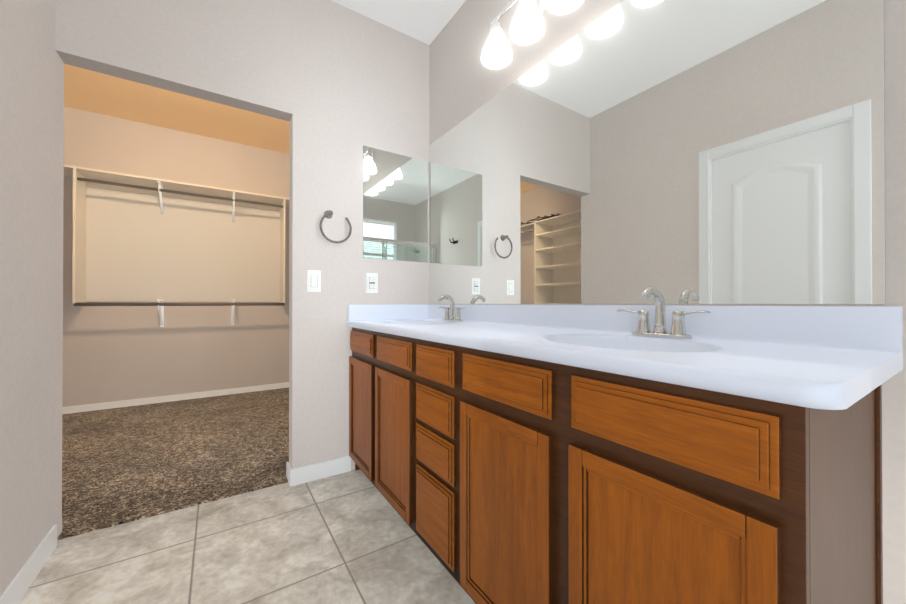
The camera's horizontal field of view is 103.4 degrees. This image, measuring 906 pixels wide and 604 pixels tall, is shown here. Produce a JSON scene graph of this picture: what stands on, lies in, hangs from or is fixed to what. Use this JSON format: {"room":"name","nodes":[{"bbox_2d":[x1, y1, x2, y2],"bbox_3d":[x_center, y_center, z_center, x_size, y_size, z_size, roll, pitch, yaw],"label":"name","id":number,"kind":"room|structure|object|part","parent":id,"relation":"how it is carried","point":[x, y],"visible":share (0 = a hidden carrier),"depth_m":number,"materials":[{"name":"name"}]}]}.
{"room":"bathroom","nodes":[
{"label":"bathroom","id":0,"kind":"room"},
{"bbox_2d":[0,0,55,595],"bbox_3d":[-0.690,-0.385,-0.074,0.120,2.750,3.600,0,0,-33],"label":"wall","id":1,"kind":"structure","parent":0,"point":[27,117],"depth_m":1.25,"materials":[{"name":"paint"}]},
{"bbox_2d":[0,524,56,603],"bbox_3d":[-1.374,0.951,1.080,0.011,0.090,0.910,0,0,-33],"label":"baseboard","id":2,"kind":"structure","parent":1,"relation":"attached to","point":[14,592],"depth_m":1.26,"materials":[{"name":"white wood"}]},
{"bbox_2d":[57,388,288,539],"bbox_3d":[-2.239,1.048,2.623,2.690,0.110,2.520,0,0,-33],"label":"floor","id":3,"kind":"structure","parent":0,"point":[121,465],"depth_m":2.31,"materials":[{"name":"brown carpet"}]},
{"bbox_2d":[62,106,289,406],"bbox_3d":[-2.898,-0.368,3.632,2.690,2.750,0.120,0,0,-33],"label":"wall","id":4,"kind":"structure","parent":0,"point":[115,353],"depth_m":3.58,"materials":[{"name":"paint"}]},
{"bbox_2d":[62,382,288,413],"bbox_3d":[-2.861,0.971,3.570,2.449,0.072,0.015,0,0,-33],"label":"baseboard","id":5,"kind":"structure","parent":4,"relation":"attached to","point":[113,404],"depth_m":3.56,"materials":[{"name":"beige wood"}]},
{"bbox_2d":[64,165,288,326],"bbox_3d":[-2.627,-0.448,3.556,2.078,1.389,0.304,0,0,-33],"label":"closet shelf","id":6,"kind":"object","parent":4,"relation":"attached to","point":[137,239],"visible":0.92,"depth_m":3.57,"materials":[{"name":"beige wood"}]},
{"bbox_2d":[53,0,428,537],"bbox_3d":[-1.429,-0.377,1.654,2.970,2.750,0.100,0,0,-33],"label":"wall","id":7,"kind":"structure","parent":0,"point":[337,86],"depth_m":2.00,"materials":[{"name":"paint"}]},
{"bbox_2d":[307,270,320,291],"bbox_3d":[-0.781,-0.118,2.012,0.072,0.120,0.010,0,0,-33],"label":"switch plate","id":8,"kind":"object","parent":7,"relation":"attached to","point":[313,280],"visible":1,"depth_m":2.01,"materials":[{"name":"white plastic"}]},
{"bbox_2d":[287,456,350,486],"bbox_3d":[-0.746,0.955,2.032,0.333,0.090,0.014,0,0,-33],"label":"baseboard","id":9,"kind":"structure","parent":7,"relation":"attached to","point":[308,473],"depth_m":2.02,"materials":[{"name":"white wood"}]},
{"bbox_2d":[319,210,351,242],"bbox_3d":[-0.677,-0.430,2.055,0.181,0.192,0.054,0,0,-33],"label":"towel ring","id":10,"kind":"object","parent":7,"relation":"attached to","point":[328,214],"visible":0.96,"depth_m":2.03,"materials":[{"name":"silver metal"}]},
{"bbox_2d":[366,273,377,292],"bbox_3d":[-0.497,-0.117,2.200,0.072,0.120,0.008,0,0,-33],"label":"electrical outlet plate","id":11,"kind":"object","parent":7,"relation":"attached to","point":[371,282],"visible":1,"depth_m":2.20,"materials":[{"name":"white plastic"}]},
{"bbox_2d":[363,146,427,262],"bbox_3d":[-0.358,-0.608,2.295,0.446,0.682,0.006,0,0,-33],"label":"mirror","id":12,"kind":"object","parent":7,"relation":"attached to","point":[395,206],"visible":1,"depth_m":2.28,"materials":[{"name":"white mirror"}]},
{"bbox_2d":[18,469,475,603],"bbox_3d":[0.114,1.043,0.406,1.997,0.100,3.770,0,0,-33],"label":"floor","id":13,"kind":"structure","parent":0,"point":[351,537],"depth_m":1.40,"materials":[{"name":"grey tile"}]},
{"bbox_2d":[346,286,902,603],"bbox_3d":[0.153,0.476,1.429,0.566,1.042,2.006,0,0,-33],"label":"bathroom vanity","id":14,"kind":"object","parent":13,"relation":"on","point":[659,452],"visible":1,"depth_m":0.76,"materials":[{"name":"brown wood"}]},
{"bbox_2d":[346,304,902,410],"bbox_3d":[0.153,0.122,1.431,0.566,0.220,2.006,0,0,-33],"label":"countertop","id":15,"kind":"structure","parent":14,"relation":"on","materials":[{"name":"white stone"}]},
{"bbox_2d":[437,294,465,321],"bbox_3d":[-0.034,0.034,2.026,0.125,0.152,0.268,0,0,-33],"label":"faucet","id":16,"kind":"object","parent":15,"relation":"on","point":[452,313],"depth_m":2.03,"materials":[{"name":"silver metal"}]},
{"bbox_2d":[617,286,710,339],"bbox_3d":[0.598,0.029,1.065,0.125,0.152,0.268,0,0,-33],"label":"faucet","id":17,"kind":"object","parent":15,"relation":"on","point":[678,331],"depth_m":1.07,"materials":[{"name":"silver metal"}]},
{"bbox_2d":[64,0,465,153],"bbox_3d":[-1.036,-1.804,1.171,3.090,0.100,6.290,0,0,-33],"label":"ceiling","id":18,"kind":"structure","parent":0,"point":[97,92],"depth_m":3.10,"materials":[{"name":"paint"}]},
{"bbox_2d":[429,0,905,603],"bbox_3d":[0.878,-0.380,0.958,0.120,2.750,3.840,0,0,-33],"label":"wall","id":19,"kind":"structure","parent":0,"point":[463,82],"depth_m":0.77,"materials":[{"name":"paint"}]},
{"bbox_2d":[481,0,583,68],"bbox_3d":[0.384,-1.247,1.424,0.196,0.251,0.729,0,0,-33],"label":"sconce","id":20,"kind":"object","parent":19,"relation":"attached to","point":[527,26],"visible":1,"depth_m":1.54,"materials":[{"name":"white glass"}]},
{"bbox_3d":[0.400,-1.308,1.435,0.156,0.130,0.665,0,0,-33],"label":"frame","id":21,"kind":"part","parent":20,"relation":"part of","materials":[{"name":"silver metal"}]},
{"bbox_2d":[429,0,885,303],"bbox_3d":[0.382,-0.527,1.597,0.004,1.070,1.981,0,0,-33],"label":"vanity mirror","id":22,"kind":"object","parent":19,"relation":"attached to","point":[693,151],"visible":1,"depth_m":1.10,"materials":[{"name":"silver mirror"}]}
]}

